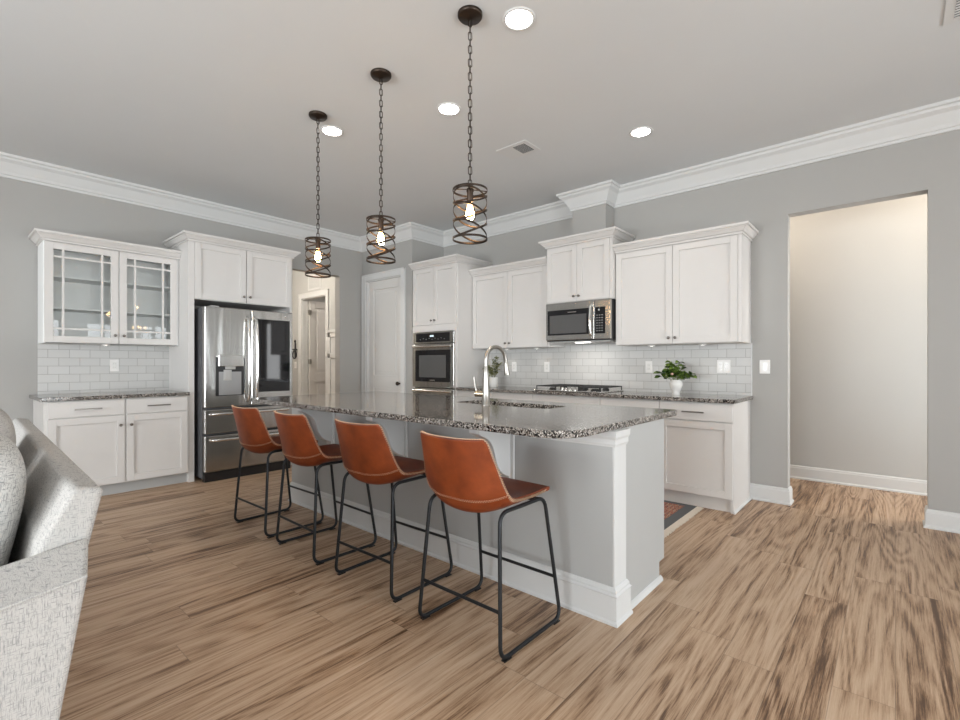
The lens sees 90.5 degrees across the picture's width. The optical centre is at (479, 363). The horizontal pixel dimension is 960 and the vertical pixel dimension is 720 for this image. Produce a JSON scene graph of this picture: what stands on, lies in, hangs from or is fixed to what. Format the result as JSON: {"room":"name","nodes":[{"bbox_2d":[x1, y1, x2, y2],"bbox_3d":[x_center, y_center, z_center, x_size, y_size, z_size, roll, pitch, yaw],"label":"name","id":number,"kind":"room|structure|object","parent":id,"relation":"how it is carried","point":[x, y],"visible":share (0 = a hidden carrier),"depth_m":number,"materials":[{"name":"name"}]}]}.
{"room":"open-plan kitchen","nodes":[
{"label":"open-plan kitchen","id":0,"kind":"room"},
{"bbox_2d":[0,177,361,422],"bbox_3d":[-4.399,-0.325,4.176,0.120,3.050,9.310,0,0,41],"label":"wall","id":1,"kind":"structure","parent":0,"point":[24,206],"depth_m":4.60,"materials":[{"name":"paint"}]},
{"bbox_2d":[38,344,168,393],"bbox_3d":[-3.756,0.046,4.816,0.008,0.472,1.060,0,0,41],"label":"backsplash","id":2,"kind":"structure","parent":1,"relation":"attached to","point":[62,368],"depth_m":4.76,"materials":[{"name":"tile"}]},
{"bbox_2d":[28,228,181,346],"bbox_3d":[-3.624,-0.680,4.657,0.410,0.984,1.122,0,0,41],"label":"upper cabinet","id":3,"kind":"object","parent":1,"relation":"attached to","point":[92,290],"visible":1,"depth_m":4.63,"materials":[{"name":"paint"}]},
{"bbox_2d":[53,275,169,291],"bbox_3d":[-3.640,-0.794,4.713,0.292,0.018,1.022,0,0,41],"label":"shelf","id":4,"kind":"object","parent":3,"relation":"attached to","point":[57,279],"depth_m":4.65,"materials":[{"name":"white wood"}]},
{"bbox_2d":[53,306,169,317],"bbox_3d":[-3.640,-0.509,4.713,0.292,0.018,1.022,0,0,41],"label":"shelf","id":5,"kind":"object","parent":3,"relation":"attached to","point":[56,309],"depth_m":4.66,"materials":[{"name":"white wood"}]},
{"bbox_2d":[110,360,118,370],"bbox_3d":[-3.720,0.015,4.844,0.009,0.120,0.076,0,0,41],"label":"wall outlet","id":6,"kind":"object","parent":1,"relation":"attached to","point":[114,364],"visible":1,"depth_m":4.84,"materials":[{"name":"white plastic"}]},
{"bbox_2d":[292,270,334,395],"bbox_3d":[-2.929,-0.325,8.607,3.470,3.050,0.120,0,0,41],"label":"wall","id":7,"kind":"structure","parent":0,"point":[299,280],"depth_m":8.97,"materials":[{"name":"paint"}]},
{"bbox_2d":[292,340,296,358],"bbox_3d":[-3.501,-0.282,9.008,0.180,0.376,0.046,0,0,41],"label":"wall hook","id":8,"kind":"object","parent":7,"relation":"attached to","point":[295,349],"visible":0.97,"depth_m":9.00,"materials":[{"name":"black metal"}]},
{"bbox_2d":[308,275,320,290],"bbox_3d":[-2.985,-1.470,8.566,0.440,0.260,0.014,0,0,41],"label":"air vent","id":9,"kind":"object","parent":7,"relation":"in","point":[313,283],"visible":0.74,"depth_m":8.56,"materials":[{"name":"paint"}]},
{"bbox_2d":[308,301,324,394],"bbox_3d":[-2.954,0.002,9.198,0.075,2.373,0.790,0,0,41],"label":"door","id":10,"kind":"structure","parent":7,"relation":"in","point":[316,312],"depth_m":9.04,"materials":[{"name":"paint"}]},
{"bbox_2d":[327,329,334,393],"bbox_3d":[-2.158,0.305,7.824,1.258,1.790,0.045,0,0,41],"label":"trim","id":11,"kind":"structure","parent":7,"relation":"attached to","point":[331,333],"depth_m":8.18,"materials":[{"name":"paint"}]},
{"bbox_2d":[298,289,328,394],"bbox_3d":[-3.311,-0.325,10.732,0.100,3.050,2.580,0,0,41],"label":"door frame","id":12,"kind":"structure","parent":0,"point":[319,299],"depth_m":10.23,"materials":[{"name":"paint"}]},
{"bbox_2d":[362,239,443,392],"bbox_3d":[-1.101,-0.325,7.005,1.130,3.050,0.710,0,0,41],"label":"wall","id":13,"kind":"structure","parent":0,"point":[407,252],"depth_m":6.47,"materials":[{"name":"paint"}]},
{"bbox_2d":[361,267,405,392],"bbox_3d":[-1.345,-0.056,6.809,0.984,2.512,0.146,0,0,41],"label":"trim","id":14,"kind":"structure","parent":13,"relation":"attached to","point":[401,272],"depth_m":6.79,"materials":[{"name":"paint"}]},
{"bbox_2d":[369,277,399,392],"bbox_3d":[-1.362,-0.009,6.790,0.770,2.394,0.106,0,0,41],"label":"door","id":15,"kind":"structure","parent":13,"relation":"in","point":[384,295],"depth_m":6.82,"materials":[{"name":"paint"}]},
{"bbox_2d":[0,96,959,251],"bbox_3d":[-0.737,-1.759,0.981,9.600,0.182,9.070,0,0,41],"label":"trim","id":16,"kind":"structure","parent":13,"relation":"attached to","point":[940,117],"depth_m":4.66,"materials":[{"name":"paint"}]},
{"bbox_2d":[0,0,959,236],"bbox_3d":[-0.936,-1.890,3.338,13.400,0.080,12.600,0,0,41],"label":"ceiling","id":17,"kind":"structure","parent":0,"point":[209,100],"depth_m":3.19,"materials":[{"name":"paint"}]},
{"bbox_2d":[305,110,330,277],"bbox_3d":[-1.204,-1.252,3.537,0.185,1.196,0.185,0,0,-31],"label":"pendant lamp","id":18,"kind":"object","parent":17,"relation":"hanging from","point":[315,115],"visible":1,"depth_m":3.53,"materials":[{"name":"brown metal"}]},
{"bbox_2d":[315,239,320,248],"bbox_3d":[-1.204,-0.897,3.537,0.040,0.078,0.039,0,0,-31],"label":"socket","id":19,"kind":"object","parent":18,"relation":"attached to","point":[317,241],"depth_m":3.52,"materials":[{"name":"brown metal"}]},
{"bbox_2d":[320,125,343,136],"bbox_3d":[-1.175,-1.847,3.780,0.180,0.006,0.180,0,0,41],"label":"recessed light","id":20,"kind":"object","parent":17,"relation":"in","point":[333,131],"visible":1,"depth_m":3.78,"materials":[{"name":"white"}]},
{"bbox_2d":[366,68,395,263],"bbox_3d":[-0.631,-1.252,3.037,0.185,1.196,0.185,0,0,-22],"label":"pendant lamp","id":21,"kind":"object","parent":17,"relation":"hanging from","point":[382,75],"visible":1,"depth_m":3.03,"materials":[{"name":"brown metal"}]},
{"bbox_2d":[378,218,383,228],"bbox_3d":[-0.631,-0.897,3.037,0.040,0.078,0.039,0,0,-22],"label":"socket","id":22,"kind":"object","parent":21,"relation":"attached to","point":[380,221],"depth_m":3.02,"materials":[{"name":"brown metal"}]},
{"bbox_2d":[437,102,460,115],"bbox_3d":[-0.226,-1.847,3.453,0.180,0.006,0.180,0,0,41],"label":"recessed light","id":23,"kind":"object","parent":17,"relation":"in","point":[446,108],"visible":1,"depth_m":3.45,"materials":[{"name":"white"}]},
{"bbox_2d":[453,5,487,244],"bbox_3d":[-0.052,-1.252,2.517,0.185,1.196,0.185,0,0,-11],"label":"pendant lamp","id":24,"kind":"object","parent":17,"relation":"hanging from","point":[469,15],"visible":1,"depth_m":2.51,"materials":[{"name":"brown metal"}]},
{"bbox_2d":[466,187,473,200],"bbox_3d":[-0.052,-0.897,2.517,0.040,0.078,0.039,0,0,-11],"label":"socket","id":25,"kind":"object","parent":24,"relation":"attached to","point":[469,190],"depth_m":2.50,"materials":[{"name":"brown metal"}]},
{"bbox_2d":[496,140,540,159],"bbox_3d":[0.329,-1.845,4.112,0.310,0.011,0.230,0,0,41],"label":"ceiling vent","id":26,"kind":"object","parent":17,"relation":"in","point":[521,148],"visible":1,"depth_m":4.09,"materials":[{"name":"metal"}]},
{"bbox_2d":[502,6,535,30],"bbox_3d":[0.209,-1.847,2.552,0.180,0.006,0.180,0,0,41],"label":"recessed light","id":27,"kind":"object","parent":17,"relation":"in","point":[520,18],"visible":1,"depth_m":2.54,"materials":[{"name":"paint"}]},
{"bbox_2d":[629,126,652,137],"bbox_3d":[1.284,-1.847,3.796,0.180,0.006,0.180,0,0,41],"label":"recessed light","id":28,"kind":"object","parent":17,"relation":"in","point":[639,132],"visible":1,"depth_m":3.79,"materials":[{"name":"white"}]},
{"bbox_2d":[943,0,959,25],"bbox_3d":[2.525,-1.843,2.256,0.450,0.013,0.520,0,0,41],"label":"ceiling vent","id":29,"kind":"object","parent":17,"relation":"in","point":[952,7],"visible":1,"depth_m":2.49,"materials":[{"name":"paint"}]},
{"bbox_2d":[59,465,959,719],"bbox_3d":[-0.936,1.230,3.338,13.400,0.060,12.600,0,0,41],"label":"floor","id":30,"kind":"structure","parent":0,"point":[838,602],"depth_m":2.18,"materials":[{"name":"brown wood"}]},
{"bbox_2d":[0,418,101,719],"bbox_3d":[-2.040,0.749,1.576,2.544,0.903,0.928,0,0,43],"label":"sofa","id":31,"kind":"object","parent":30,"relation":"on","point":[43,581],"visible":0.91,"depth_m":1.00,"materials":[{"name":"grey fabric"}]},
{"bbox_2d":[0,409,15,444],"bbox_3d":[-1.831,0.445,1.704,0.632,0.589,0.241,0,0,45],"label":"sofa cushion","id":32,"kind":"object","parent":31,"relation":"on","point":[7,429],"visible":0.4,"depth_m":1.64,"materials":[{"name":"grey fabric"}]},
{"bbox_2d":[0,435,25,565],"bbox_3d":[-1.387,0.465,1.285,0.572,0.544,0.231,0,0,45],"label":"sofa cushion","id":33,"kind":"object","parent":31,"relation":"on","point":[12,465],"visible":0.94,"depth_m":1.19,"materials":[{"name":"grey fabric"}]},
{"bbox_2d":[33,396,188,495],"bbox_3d":[-3.515,0.758,4.584,0.670,0.884,1.088,0,0,41],"label":"base cabinet","id":34,"kind":"object","parent":30,"relation":"on","point":[124,444],"visible":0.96,"depth_m":4.40,"materials":[{"name":"paint"}]},
{"bbox_2d":[29,390,189,401],"bbox_3d":[-3.528,0.299,4.577,0.665,0.034,1.116,0,0,41],"label":"countertop","id":35,"kind":"structure","parent":34,"relation":"on","point":[150,393],"depth_m":4.40,"materials":[{"name":"stone"}]},
{"bbox_2d":[162,230,300,481],"bbox_3d":[-2.789,-0.065,5.409,0.680,2.529,1.233,0,0,41],"label":"tall cabinet","id":36,"kind":"object","parent":30,"relation":"on","point":[213,270],"visible":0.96,"depth_m":5.07,"materials":[{"name":"paint"}]},
{"bbox_2d":[194,305,291,482],"bbox_3d":[-2.707,0.301,5.344,0.815,1.797,0.925,0,0,41],"label":"refrigerator","id":37,"kind":"object","parent":30,"relation":"on","point":[241,356],"visible":0.8,"depth_m":4.99,"materials":[{"name":"silver metal"}]},
{"bbox_2d":[231,405,323,537],"bbox_3d":[-1.542,0.751,3.563,0.506,0.899,0.535,0,0,40],"label":"bar stool","id":38,"kind":"object","parent":30,"relation":"on","point":[254,436],"visible":0.73,"depth_m":3.35,"materials":[{"name":"leather"}]},
{"bbox_2d":[274,411,376,565],"bbox_3d":[-1.045,0.751,3.127,0.506,0.899,0.535,0,0,42],"label":"bar stool","id":39,"kind":"object","parent":30,"relation":"on","point":[299,444],"visible":0.88,"depth_m":2.93,"materials":[{"name":"brown leather"}]},
{"bbox_2d":[335,419,452,602],"bbox_3d":[-0.514,0.751,2.680,0.506,0.899,0.535,0,0,40],"label":"bar stool","id":40,"kind":"object","parent":30,"relation":"on","point":[367,456],"visible":0.89,"depth_m":2.48,"materials":[{"name":"brown leather"}]},
{"bbox_2d":[408,254,492,395],"bbox_3d":[-0.386,-0.059,6.238,0.887,2.519,0.680,0,0,41],"label":"tall cabinet","id":41,"kind":"object","parent":30,"relation":"on","point":[442,286],"visible":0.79,"depth_m":5.96,"materials":[{"name":"paint"}]},
{"bbox_2d":[412,330,454,395],"bbox_3d":[-0.442,0.227,6.225,0.754,1.277,0.595,0,0,41],"label":"double wall oven","id":42,"kind":"object","parent":41,"relation":"in","point":[433,352],"visible":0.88,"depth_m":6.01,"materials":[{"name":"silver metal"}]},
{"bbox_2d":[458,390,491,397],"bbox_3d":[0.115,0.758,5.827,0.528,0.884,0.640,0,0,41],"label":"base cabinet","id":43,"kind":"object","parent":30,"relation":"on","point":[460,392],"visible":0.04,"depth_m":5.68,"materials":[{"name":"paint"}]},
{"bbox_2d":[288,408,663,627],"bbox_3d":[-0.378,0.754,3.344,3.063,0.892,0.968,0,0,41],"label":"kitchen island","id":44,"kind":"object","parent":30,"relation":"on","point":[604,499],"visible":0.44,"depth_m":2.48,"materials":[{"name":"paint"}]},
{"bbox_2d":[253,391,676,438],"bbox_3d":[-0.347,0.290,3.346,2.967,0.033,1.290,0,0,41],"label":"island countertop","id":45,"kind":"structure","parent":44,"relation":"on","point":[539,419],"depth_m":2.75,"materials":[{"name":"stone"}]},
{"bbox_2d":[473,345,509,405],"bbox_3d":[0.095,0.072,3.221,0.277,0.403,0.100,0,0,-27],"label":"faucet","id":46,"kind":"object","parent":45,"relation":"on","point":[485,393],"visible":1,"depth_m":3.16,"materials":[{"name":"silver metal"}]},
{"bbox_2d":[418,431,560,662],"bbox_3d":[0.019,0.751,2.201,0.506,0.899,0.535,0,0,41],"label":"bar stool","id":47,"kind":"object","parent":30,"relation":"on","point":[463,474],"visible":1,"depth_m":2.02,"materials":[{"name":"brown leather"}]},
{"bbox_2d":[491,392,533,400],"bbox_3d":[0.531,0.758,5.465,0.575,0.884,0.640,0,0,41],"label":"base cabinet","id":48,"kind":"object","parent":30,"relation":"on","point":[499,395],"visible":0.06,"depth_m":5.24,"materials":[{"name":"paint"}]},
{"bbox_2d":[533,394,600,404],"bbox_3d":[1.041,0.758,5.022,0.777,0.884,0.637,0,0,41],"label":"base cabinet","id":49,"kind":"object","parent":30,"relation":"on","point":[536,397],"visible":0.02,"depth_m":4.78,"materials":[{"name":"paint"}]},
{"bbox_2d":[456,386,752,403],"bbox_3d":[1.068,0.299,4.997,3.055,0.034,0.645,0,0,41],"label":"countertop","id":50,"kind":"structure","parent":49,"relation":"on","point":[666,396],"depth_m":4.40,"materials":[{"name":"stone"}]},
{"bbox_2d":[483,356,502,386],"bbox_3d":[0.152,0.090,5.921,0.248,0.384,0.162,0,0,41],"label":"potted plant","id":51,"kind":"object","parent":50,"relation":"on","point":[493,381],"visible":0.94,"depth_m":5.87,"materials":[{"name":"green plant"}]},
{"bbox_2d":[535,384,623,392],"bbox_3d":[1.040,0.255,5.018,0.770,0.055,0.510,0,0,41],"label":"gas cooktop","id":52,"kind":"object","parent":50,"relation":"in","point":[563,387],"visible":1,"depth_m":4.90,"materials":[{"name":"metal"}]},
{"bbox_2d":[654,360,696,394],"bbox_3d":[1.805,0.124,4.391,0.389,0.317,0.184,0,0,41],"label":"potted plant","id":53,"kind":"object","parent":50,"relation":"on","point":[675,385],"visible":1,"depth_m":4.36,"materials":[{"name":"green plant"}]},
{"bbox_2d":[600,397,659,408],"bbox_3d":[1.546,0.758,4.579,0.566,0.884,0.640,0,0,41],"label":"base cabinet","id":54,"kind":"object","parent":30,"relation":"on","point":[643,403],"visible":0.04,"depth_m":4.35,"materials":[{"name":"paint"}]},
{"bbox_2d":[664,500,703,537],"bbox_3d":[0.624,1.196,4.366,2.414,0.009,1.005,0,0,41],"label":"runner rug","id":55,"kind":"object","parent":30,"relation":"on","point":[676,514],"visible":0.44,"depth_m":3.78,"materials":[{"name":"multicoloured fabric"}]},
{"bbox_2d":[660,400,751,514],"bbox_3d":[1.986,0.758,4.195,0.602,0.884,0.640,0,0,41],"label":"base cabinet","id":56,"kind":"object","parent":30,"relation":"on","point":[707,445],"visible":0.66,"depth_m":3.98,"materials":[{"name":"paint"}]},
{"bbox_2d":[573,204,613,234],"bbox_3d":[1.226,-1.593,5.155,0.390,0.515,0.200,0,0,41],"label":"wall","id":57,"kind":"structure","parent":0,"point":[598,217],"depth_m":5.06,"materials":[{"name":"paint"}]},
{"bbox_2d":[444,129,959,512],"bbox_3d":[2.710,-0.325,4.072,8.470,3.050,0.120,0,0,41],"label":"wall","id":58,"kind":"structure","parent":0,"point":[930,165],"depth_m":4.08,"materials":[{"name":"paint"}]},
{"bbox_2d":[512,362,516,371],"bbox_3d":[0.428,0.035,5.967,0.072,0.120,0.009,0,0,41],"label":"wall outlet","id":59,"kind":"object","parent":58,"relation":"attached to","point":[514,364],"visible":1,"depth_m":5.96,"materials":[{"name":"white plastic"}]},
{"bbox_2d":[469,256,564,348],"bbox_3d":[0.422,-0.681,5.712,1.143,0.982,0.410,0,0,41],"label":"upper cabinet","id":60,"kind":"object","parent":58,"relation":"attached to","point":[509,300],"visible":0.94,"depth_m":5.57,"materials":[{"name":"paint"}]},
{"bbox_2d":[544,362,549,371],"bbox_3d":[0.793,0.035,5.648,0.072,0.120,0.009,0,0,41],"label":"wall outlet","id":61,"kind":"object","parent":58,"relation":"attached to","point":[546,364],"visible":1,"depth_m":5.64,"materials":[{"name":"white plastic"}]},
{"bbox_2d":[546,298,615,343],"bbox_3d":[1.117,-0.435,5.053,0.752,0.422,0.473,0,0,41],"label":"microwave","id":62,"kind":"object","parent":58,"relation":"attached to","point":[589,321],"visible":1,"depth_m":4.88,"materials":[{"name":"silver metal"}]},
{"bbox_2d":[538,226,634,303],"bbox_3d":[1.123,-0.990,5.061,0.892,0.679,0.470,0,0,41],"label":"upper cabinet","id":63,"kind":"object","parent":58,"relation":"attached to","point":[581,266],"visible":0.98,"depth_m":4.89,"materials":[{"name":"paint"}]},
{"bbox_2d":[489,342,750,395],"bbox_3d":[1.272,-0.189,5.242,3.039,0.942,0.008,0,0,41],"label":"backsplash","id":64,"kind":"structure","parent":58,"relation":"attached to","point":[612,364],"depth_m":5.00,"materials":[{"name":"tile"}]},
{"bbox_2d":[645,361,652,372],"bbox_3d":[1.718,0.030,4.841,0.072,0.120,0.009,0,0,41],"label":"wall outlet","id":65,"kind":"object","parent":58,"relation":"attached to","point":[648,364],"visible":1,"depth_m":4.84,"materials":[{"name":"white plastic"}]},
{"bbox_2d":[612,221,758,345],"bbox_3d":[1.881,-0.678,4.439,1.189,0.987,0.410,0,0,41],"label":"upper cabinet","id":66,"kind":"object","parent":58,"relation":"attached to","point":[693,287],"visible":1,"depth_m":4.29,"materials":[{"name":"paint"}]},
{"bbox_2d":[717,360,730,372],"bbox_3d":[2.244,0.023,4.382,0.118,0.120,0.009,0,0,41],"label":"wall outlet","id":67,"kind":"object","parent":58,"relation":"attached to","point":[723,366],"visible":1,"depth_m":4.38,"materials":[{"name":"white plastic"}]},
{"bbox_2d":[751,343,751,395],"bbox_3d":[2.419,0.048,4.239,0.008,0.468,0.010,0,0,41],"label":"trim","id":68,"kind":"structure","parent":58,"relation":"attached to","point":[751,343],"depth_m":4.24,"materials":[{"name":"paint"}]},
{"bbox_2d":[760,360,769,373],"bbox_3d":[2.497,0.025,4.173,0.080,0.120,0.008,0,0,41],"label":"light switch","id":69,"kind":"object","parent":58,"relation":"attached to","point":[764,364],"visible":1,"depth_m":4.17,"materials":[{"name":"white plastic"}]},
{"bbox_2d":[750,483,793,505],"bbox_3d":[2.564,1.131,4.200,0.326,0.138,0.172,0,0,41],"label":"baseboard","id":70,"kind":"structure","parent":58,"relation":"attached to","point":[779,495],"depth_m":4.13,"materials":[{"name":"paint"}]},
{"bbox_2d":[922,505,959,533],"bbox_3d":[4.604,1.131,2.420,3.444,0.138,0.172,0,0,41],"label":"baseboard","id":71,"kind":"structure","parent":58,"relation":"attached to","point":[933,519],"depth_m":3.43,"materials":[{"name":"paint"}]},
{"bbox_2d":[790,194,926,479],"bbox_3d":[2.701,-0.325,5.606,6.500,3.050,0.100,0,0,41],"label":"wall","id":72,"kind":"structure","parent":0,"point":[858,274],"depth_m":4.64,"materials":[{"name":"paint"}]},
{"bbox_2d":[790,464,926,495],"bbox_3d":[2.629,1.131,5.585,6.380,0.138,0.026,0,0,41],"label":"baseboard","id":73,"kind":"structure","parent":72,"relation":"attached to","point":[856,479],"depth_m":4.63,"materials":[{"name":"paint"}]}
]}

